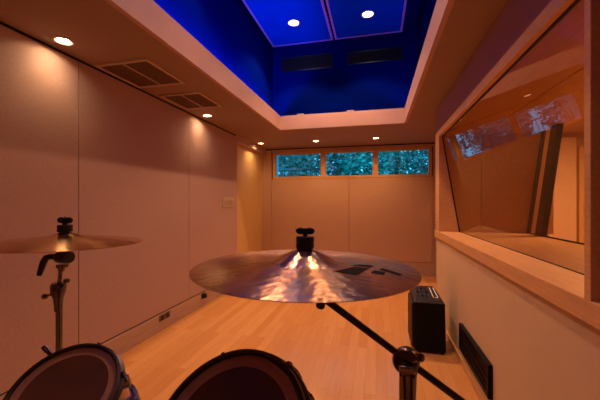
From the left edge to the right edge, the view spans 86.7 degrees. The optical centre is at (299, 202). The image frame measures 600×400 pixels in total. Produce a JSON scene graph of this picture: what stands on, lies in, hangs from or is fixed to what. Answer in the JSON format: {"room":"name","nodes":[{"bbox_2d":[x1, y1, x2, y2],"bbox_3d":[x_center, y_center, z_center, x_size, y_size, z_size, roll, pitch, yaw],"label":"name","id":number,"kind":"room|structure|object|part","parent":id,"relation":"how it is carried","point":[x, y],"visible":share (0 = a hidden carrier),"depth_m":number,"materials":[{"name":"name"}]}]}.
{"room":"studio","nodes":[
{"label":"studio","id":0,"kind":"room"},
{"bbox_2d":[0,21,236,395],"bbox_3d":[-2.076,0.070,1.338,0.220,2.560,8.038,0,0,13],"label":"wall","id":1,"kind":"structure","parent":0,"point":[79,141],"depth_m":2.60,"materials":[{"name":"beige fabric"}]},
{"bbox_3d":[-1.885,0.039,1.726,0.030,2.252,1.474,0,0,13],"label":"panel","id":2,"kind":"part","parent":1,"relation":"part of","materials":[{"name":"fabric"}]},
{"bbox_2d":[0,290,221,399],"bbox_3d":[-1.969,1.264,1.314,0.024,0.172,8.040,0,0,13],"label":"baseboard","id":3,"kind":"structure","parent":1,"relation":"attached to","point":[129,339],"depth_m":3.25,"materials":[{"name":"brown wood"}]},
{"bbox_3d":[-1.542,0.039,3.165,0.030,2.252,1.474,0,0,13],"label":"panel","id":4,"kind":"part","parent":1,"relation":"part of","materials":[{"name":"fabric"}]},
{"bbox_2d":[159,311,169,321],"bbox_3d":[-1.450,1.215,3.410,0.011,0.064,0.170,0,0,13],"label":"power outlet","id":5,"kind":"object","parent":1,"relation":"attached to","point":[164,316],"visible":1,"depth_m":3.40,"materials":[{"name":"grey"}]},
{"bbox_2d":[201,292,206,298],"bbox_3d":[-1.249,1.215,4.164,0.050,0.068,0.080,0,0,13],"label":"plug","id":6,"kind":"object","parent":1,"relation":"attached to","point":[203,295],"visible":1,"depth_m":4.14,"materials":[{"name":"black plastic"}]},
{"bbox_3d":[-1.209,0.039,4.556,0.030,2.252,1.374,0,0,13],"label":"panel","id":7,"kind":"part","parent":1,"relation":"part of","materials":[{"name":"fabric"}]},
{"bbox_2d":[223,197,233,206],"bbox_3d":[-1.105,-0.014,4.889,0.018,0.140,0.341,0,0,13],"label":"light switch","id":8,"kind":"object","parent":1,"relation":"attached to","point":[227,202],"visible":1,"depth_m":4.88,"materials":[{"name":"white plastic"}]},
{"bbox_2d":[153,0,272,108],"bbox_3d":[-1.210,-1.865,1.842,0.060,1.410,6.460,0,0,13],"label":"wall","id":9,"kind":"structure","parent":0,"point":[227,29],"depth_m":3.56,"materials":[{"name":"blue paint"}]},
{"bbox_2d":[0,0,506,148],"bbox_3d":[-0.321,-1.110,1.670,4.000,0.001,9.900,0,0,13],"label":"ceiling","id":10,"kind":"structure","parent":0,"point":[100,33],"depth_m":2.43,"materials":[{"name":"paint"}]},
{"bbox_2d":[51,36,75,45],"bbox_3d":[-1.619,-1.118,2.176,0.136,0.028,0.136,0,0,13],"label":"recessed light","id":11,"kind":"object","parent":10,"relation":"in","point":[60,40],"visible":0.8,"depth_m":2.19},
{"bbox_2d":[93,58,185,87],"bbox_3d":[-1.351,-1.103,2.734,0.500,0.014,0.510,0,0,13],"label":"ceiling vent","id":12,"kind":"object","parent":10,"relation":"in","point":[142,72],"visible":1,"depth_m":2.69,"materials":[{"name":"brown metal"}]},
{"bbox_2d":[101,64,158,85],"bbox_3d":[-1.463,-1.105,2.761,0.215,0.011,0.454,0,0,13],"label":"grille","id":13,"kind":"object","parent":12,"relation":"attached to","point":[124,72],"depth_m":2.74,"materials":[{"name":"brown metal"}]},
{"bbox_2d":[125,61,178,83],"bbox_3d":[-1.240,-1.105,2.707,0.215,0.011,0.454,0,0,13],"label":"grille","id":14,"kind":"object","parent":12,"relation":"attached to","point":[147,69],"depth_m":2.68,"materials":[{"name":"brown metal"}]},
{"bbox_2d":[159,91,222,109],"bbox_3d":[-1.166,-1.103,3.445,0.470,0.014,0.480,0,0,13],"label":"ceiling vent","id":15,"kind":"object","parent":10,"relation":"in","point":[188,100],"visible":1,"depth_m":3.42,"materials":[{"name":"brown metal"}]},
{"bbox_2d":[165,95,200,107],"bbox_3d":[-1.270,-1.105,3.470,0.200,0.011,0.424,0,0,13],"label":"grille","id":16,"kind":"object","parent":15,"relation":"attached to","point":[182,101],"depth_m":3.45,"materials":[{"name":"brown metal"}]},
{"bbox_2d":[182,94,217,106],"bbox_3d":[-1.062,-1.105,3.421,0.200,0.011,0.424,0,0,13],"label":"grille","id":17,"kind":"object","parent":15,"relation":"attached to","point":[201,100],"depth_m":3.41,"materials":[{"name":"brown metal"}]},
{"bbox_2d":[119,276,478,399],"bbox_3d":[1.479,1.410,1.240,7.700,0.120,9.900,0,0,13],"label":"floor","id":18,"kind":"structure","parent":0,"point":[334,359],"depth_m":2.95,"materials":[{"name":"brown wood"}]},
{"bbox_2d":[36,217,74,354],"bbox_3d":[-0.929,0.700,1.197,0.549,1.301,0.580,0,0,13],"label":"cymbal stand","id":19,"kind":"object","parent":18,"relation":"on","point":[58,289],"visible":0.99,"depth_m":1.15,"materials":[{"name":"metal"}]},
{"bbox_3d":[-0.919,0.226,1.161,0.085,0.081,0.023,0,0,5],"label":"tilt lever","id":20,"kind":"part","parent":19,"relation":"part of","materials":[{"name":"black metal"}]},
{"bbox_3d":[-0.873,0.298,1.157,0.026,0.131,0.014,0,0,27],"label":"rod","id":21,"kind":"part","parent":19,"relation":"part of","materials":[{"name":"silver metal"}]},
{"bbox_2d":[0,232,142,252],"bbox_3d":[-0.850,0.127,1.150,0.504,0.045,0.504,0,0,-39],"label":"cymbal","id":22,"kind":"object","parent":19,"relation":"on","point":[61,241],"visible":0.99,"depth_m":1.04,"materials":[{"name":"gold metal"}]},
{"bbox_2d":[296,227,465,399],"bbox_3d":[0.175,0.701,0.682,0.515,1.297,0.546,0,0,13],"label":"cymbal stand","id":23,"kind":"object","parent":18,"relation":"on","point":[405,359],"visible":0.94,"depth_m":0.67,"materials":[{"name":"metal"}]},
{"bbox_2d":[189,249,421,302],"bbox_3d":[0.010,0.121,0.689,0.473,0.045,0.473,0,0,43],"label":"cymbal","id":24,"kind":"object","parent":23,"relation":"on","point":[297,275],"visible":0.94,"depth_m":0.57,"materials":[{"name":"brown metal"}]},
{"bbox_3d":[0.238,0.344,0.679,0.391,0.292,0.016,0,0,3],"label":"boom arm","id":25,"kind":"part","parent":23,"relation":"part of","materials":[{"name":"metal"}]},
{"bbox_2d":[399,373,416,399],"bbox_3d":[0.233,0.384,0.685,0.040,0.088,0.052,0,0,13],"label":"pole","id":26,"kind":"object","parent":23,"relation":"attached to","point":[407,381],"depth_m":0.67,"materials":[{"name":"silver metal"}]},
{"bbox_2d":[408,285,445,354],"bbox_3d":[1.199,1.090,3.034,0.289,0.521,0.390,0,0,13],"label":"amplifier","id":27,"kind":"object","parent":18,"relation":"on","point":[426,308],"visible":0.98,"depth_m":2.86,"materials":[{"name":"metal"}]},
{"bbox_2d":[408,293,413,346],"bbox_3d":[1.068,1.110,3.066,0.020,0.400,0.350,0,0,13],"label":"speaker grille","id":28,"kind":"object","parent":27,"relation":"attached to","point":[410,297],"depth_m":2.99,"materials":[{"name":"black fabric"}]},
{"bbox_3d":[1.204,0.867,3.035,0.256,0.062,0.386,0,0,13],"label":"panel","id":29,"kind":"part","parent":27,"relation":"part of","materials":[{"name":"metal"}]},
{"bbox_3d":[-0.264,0.901,0.857,0.492,0.898,0.507,0,0,13],"label":"stand","id":30,"kind":"object","parent":18,"relation":"on","visible":0},
{"bbox_2d":[3,342,140,399],"bbox_3d":[-0.589,0.550,0.839,0.272,0.317,0.331,0,0,-3],"label":"tom drum","id":31,"kind":"object","parent":30,"relation":"attached to","point":[85,371],"visible":1,"depth_m":0.82,"materials":[{"name":"paint"}]},
{"bbox_2d":[169,349,314,399],"bbox_3d":[-0.092,0.445,0.565,0.301,0.334,0.344,0,0,29],"label":"tom drum","id":32,"kind":"object","parent":30,"relation":"attached to","point":[240,374],"visible":1,"depth_m":0.58,"materials":[{"name":"paint"}]},
{"bbox_3d":[-0.016,0.306,0.587,0.013,0.044,0.013,-4,37,22],"label":"tension rod","id":33,"kind":"part","parent":32,"relation":"part of","materials":[{"name":"silver metal"}]},
{"bbox_2d":[273,21,416,115],"bbox_3d":[0.615,-1.865,4.757,2.255,1.410,0.060,0,0,13],"label":"wall","id":34,"kind":"structure","parent":0,"point":[342,87],"depth_m":4.71,"materials":[{"name":"blue paint"}]},
{"bbox_2d":[105,0,454,129],"bbox_3d":[-0.147,-1.214,1.588,1.865,0.209,6.290,0,0,13],"label":"trim","id":35,"kind":"structure","parent":34,"relation":"attached to","point":[147,14],"depth_m":2.80,"materials":[{"name":"paint"}]},
{"bbox_2d":[281,52,331,72],"bbox_3d":[0.097,-2.138,4.844,0.787,0.225,0.012,0,0,13],"label":"air vent","id":36,"kind":"object","parent":34,"relation":"in","point":[323,60],"visible":1,"depth_m":4.84,"materials":[{"name":"metal"}]},
{"bbox_2d":[347,46,402,64],"bbox_3d":[1.079,-2.132,4.609,0.787,0.185,0.012,0,0,13],"label":"air vent","id":37,"kind":"object","parent":34,"relation":"in","point":[393,53],"visible":1,"depth_m":4.61,"materials":[{"name":"metal"}]},
{"bbox_2d":[263,143,435,262],"bbox_3d":[0.842,0.045,6.320,4.100,2.610,0.235,0,0,13],"label":"wall","id":38,"kind":"structure","parent":0,"point":[393,218],"depth_m":6.14,"materials":[{"name":"beige"}]},
{"bbox_3d":[-0.686,0.007,6.580,0.207,2.175,0.030,0,0,13],"label":"panel","id":39,"kind":"part","parent":38,"relation":"part of","materials":[{"name":"fabric"}]},
{"bbox_2d":[273,151,322,178],"bbox_3d":[-0.039,-0.761,6.445,1.048,0.542,0.082,0,0,13],"label":"window","id":40,"kind":"structure","parent":38,"relation":"in","point":[304,152],"depth_m":6.42,"materials":[{"name":"brown wood"}]},
{"bbox_3d":[0.186,0.305,6.371,1.574,1.580,0.030,0,0,13],"label":"panel","id":41,"kind":"part","parent":38,"relation":"part of","materials":[{"name":"fabric"}]},
{"bbox_2d":[323,149,374,177],"bbox_3d":[0.958,-0.761,6.206,1.002,0.542,0.082,0,0,13],"label":"window","id":42,"kind":"structure","parent":38,"relation":"in","point":[356,150],"depth_m":6.18,"materials":[{"name":"brown wood"}]},
{"bbox_3d":[0.951,-1.060,6.190,3.147,0.053,0.027,0,0,13],"label":"head trim","id":43,"kind":"part","parent":38,"relation":"part of","materials":[{"name":"brown wood"}]},
{"bbox_3d":[1.695,0.305,6.011,1.517,1.580,0.030,0,0,13],"label":"panel","id":44,"kind":"part","parent":38,"relation":"part of","materials":[{"name":"fabric"}]},
{"bbox_2d":[375,147,431,176],"bbox_3d":[1.934,-0.761,5.973,1.005,0.542,0.082,0,0,13],"label":"window","id":45,"kind":"structure","parent":38,"relation":"in","point":[429,149],"depth_m":5.93,"materials":[{"name":"brown wood"}]},
{"bbox_2d":[401,262,435,276],"bbox_3d":[0.848,1.226,6.214,3.360,0.248,0.026,0,0,13],"label":"baseboard","id":46,"kind":"structure","parent":38,"relation":"attached to","point":[425,269],"depth_m":5.86,"materials":[{"name":"brown wood"}]},
{"bbox_3d":[2.460,0.135,5.833,0.046,2.430,0.020,0,0,13],"label":"trim","id":47,"kind":"part","parent":38,"relation":"part of","materials":[{"name":"brown wood"}]},
{"bbox_2d":[324,0,420,30],"bbox_3d":[-0.143,-2.600,1.587,2.255,0.060,6.580,0,0,13],"label":"ceiling","id":48,"kind":"structure","parent":0,"point":[412,6],"depth_m":4.26,"materials":[{"name":"blue paint"}]},
{"bbox_2d":[242,0,332,46],"bbox_3d":[-0.431,-2.470,2.782,0.918,0.200,4.012,0,0,13],"label":"ceiling panel","id":49,"kind":"object","parent":48,"relation":"hanging from","point":[272,16],"visible":1,"depth_m":4.14,"materials":[{"name":"metal"}]},
{"bbox_2d":[287,19,299,26],"bbox_3d":[-0.083,-2.368,4.184,0.168,0.016,0.168,0,0,13],"label":"recessed light","id":50,"kind":"object","parent":49,"relation":"attached to","point":[292,22],"visible":1,"depth_m":4.17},
{"bbox_2d":[325,0,406,39],"bbox_3d":[0.497,-2.470,2.561,0.927,0.200,4.012,0,0,13],"label":"ceiling panel","id":51,"kind":"object","parent":48,"relation":"hanging from","point":[346,20],"visible":1,"depth_m":4.07,"materials":[{"name":"metal"}]},
{"bbox_2d":[361,10,374,17],"bbox_3d":[0.849,-2.368,3.992,0.168,0.016,0.168,0,0,13],"label":"recessed light","id":52,"kind":"object","parent":51,"relation":"attached to","point":[367,13],"visible":1,"depth_m":3.98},
{"bbox_2d":[417,0,436,64],"bbox_3d":[0.925,-1.865,1.331,0.060,1.410,6.460,0,0,13],"label":"wall","id":53,"kind":"structure","parent":0,"point":[426,10],"depth_m":3.85,"materials":[{"name":"blue paint"}]},
{"bbox_2d":[436,237,436,277],"bbox_3d":[2.362,0.070,4.808,0.240,2.560,2.350,0,0,13],"label":"wall","id":54,"kind":"structure","parent":0,"point":[436,237],"depth_m":5.73,"materials":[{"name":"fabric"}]},
{"bbox_2d":[437,0,551,131],"bbox_3d":[0.984,-1.012,0.202,0.420,0.395,7.250,0,0,13],"label":"wall","id":55,"kind":"structure","parent":0,"point":[515,16],"depth_m":1.98,"materials":[{"name":"fabric"}]},
{"bbox_2d":[437,238,599,399],"bbox_3d":[0.984,0.268,0.202,0.420,2.165,7.250,0,0,13],"label":"wall","id":56,"kind":"structure","parent":0,"point":[536,349],"depth_m":1.62,"materials":[{"name":"paint"}]},
{"bbox_2d":[446,330,484,399],"bbox_3d":[0.774,1.323,0.252,0.015,0.055,7.250,0,0,13],"label":"baseboard","id":57,"kind":"structure","parent":56,"relation":"attached to","point":[480,396],"depth_m":2.51,"materials":[{"name":"brown wood"}]},
{"bbox_2d":[459,323,492,399],"bbox_3d":[1.256,1.107,2.306,0.030,0.212,0.714,0,0,13],"label":"air vent","id":58,"kind":"object","parent":56,"relation":"in","point":[481,367],"visible":1,"depth_m":2.20,"materials":[{"name":"black metal"}]},
{"bbox_2d":[435,0,599,329],"bbox_3d":[1.303,-0.209,1.593,0.437,1.215,4.405,0,0,13],"label":"window","id":59,"kind":"structure","parent":56,"relation":"in","point":[564,39],"depth_m":1.74,"materials":[{"name":"brown wood"}]},
{"bbox_2d":[562,132,583,241],"bbox_3d":[3.292,0.070,0.653,3.500,2.560,9.600,0,0,13],"label":"wall","id":60,"kind":"structure","parent":0,"point":[579,136],"depth_m":5.10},
{"bbox_2d":[547,137,575,240],"bbox_3d":[4.218,0.100,5.130,0.380,2.300,0.060,0,0,13],"label":"wall","id":61,"kind":"structure","parent":60,"relation":"attached to","point":[564,194],"depth_m":5.09,"materials":[{"name":"fabric"}]},
{"bbox_2d":[578,146,583,242],"bbox_3d":[4.898,0.220,4.919,0.960,2.240,0.134,0,0,13],"label":"door","id":62,"kind":"structure","parent":60,"relation":"in","point":[580,148],"depth_m":5.04,"materials":[{"name":"brown wood"}]},
{"bbox_2d":[562,119,583,132],"bbox_3d":[3.241,-1.170,0.871,3.700,0.080,9.600,0,0,13],"label":"ceiling","id":63,"kind":"structure","parent":0,"point":[577,127],"depth_m":4.76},
{"bbox_3d":[-1.110,0.070,6.023,0.240,2.560,1.600,0,0,13],"label":"wall","id":64,"kind":"structure","parent":0,"visible":0},
{"bbox_2d":[237,143,262,253],"bbox_3d":[-0.969,0.165,5.938,0.075,2.370,1.380,0,0,13],"label":"door","id":65,"kind":"structure","parent":64,"relation":"in","point":[249,161],"depth_m":5.94,"materials":[{"name":"brown wood"}]},
{"bbox_2d":[237,135,265,153],"bbox_3d":[-0.998,-1.113,5.965,0.285,0.195,1.460,0,0,13],"label":"trim","id":66,"kind":"structure","parent":64,"relation":"attached to","point":[240,140],"depth_m":5.79,"materials":[{"name":"wood"}]},
{"label":"outside","id":67,"kind":"structure","parent":0,"visible":0},
{"bbox_3d":[3.324,-0.025,13.908,18.000,0.150,15.400,0,0,13],"label":"ground","id":68,"kind":"structure","parent":67,"visible":0},
{"bbox_2d":[278,155,309,175],"bbox_3d":[-0.409,-2.303,13.781,2.072,4.594,2.128,0,0,13],"label":"tree","id":69,"kind":"object","parent":68,"relation":"on","point":[278,155],"visible":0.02,"depth_m":13.40,"materials":[{"name":"green plant"}]},
{"bbox_2d":[278,168,320,176],"bbox_3d":[-2.551,-0.550,9.760,6.550,0.900,0.050,0,0,13],"label":"railing","id":70,"kind":"object","parent":68,"relation":"on","point":[295,169],"visible":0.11,"depth_m":9.14,"materials":[{"name":"silver metal"}]},
{"bbox_3d":[-2.551,-0.580,9.760,6.500,0.840,0.040,0,0,13],"label":"rail","id":71,"kind":"part","parent":70,"relation":"part of","materials":[{"name":"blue metal"}]},
{"bbox_2d":[278,154,331,176],"bbox_3d":[0.132,-1.814,11.273,2.106,3.665,2.111,0,0,13],"label":"tree","id":72,"kind":"object","parent":68,"relation":"on","point":[294,161],"visible":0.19,"depth_m":10.88,"materials":[{"name":"green plant"}]},
{"bbox_2d":[326,153,361,175],"bbox_3d":[1.719,-2.292,13.250,2.069,4.778,2.132,0,0,13],"label":"tree","id":73,"kind":"object","parent":68,"relation":"on","point":[336,170],"visible":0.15,"depth_m":12.90,"materials":[{"name":"green plant"}]},
{"bbox_2d":[337,151,396,174],"bbox_3d":[2.244,-1.844,10.777,2.093,3.757,2.147,0,0,13],"label":"tree","id":74,"kind":"object","parent":68,"relation":"on","point":[351,159],"visible":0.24,"depth_m":10.38,"materials":[{"name":"green plant"}]},
{"bbox_2d":[378,151,418,174],"bbox_3d":[3.899,-2.273,12.756,2.074,4.625,2.119,0,0,13],"label":"tree","id":75,"kind":"object","parent":68,"relation":"on","point":[398,160],"visible":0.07,"depth_m":12.39,"materials":[{"name":"green plant"}]},
{"bbox_2d":[403,150,427,173],"bbox_3d":[4.406,-1.821,10.276,2.114,3.638,2.105,0,0,13],"label":"tree","id":76,"kind":"object","parent":68,"relation":"on","point":[422,158],"visible":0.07,"depth_m":10.16,"materials":[{"name":"green plant"}]},
{"bbox_3d":[1.794,0.070,1.216,0.675,2.560,9.600,0,0,13],"label":"window","id":77,"kind":"structure","parent":0,"visible":0},
{"bbox_2d":[481,67,583,260],"bbox_3d":[1.852,-0.209,1.462,0.678,1.215,4.405,0,0,13],"label":"window","id":78,"kind":"structure","parent":77,"relation":"attached to","point":[520,153],"depth_m":3.33,"materials":[{"name":"clear glass"}]}
]}

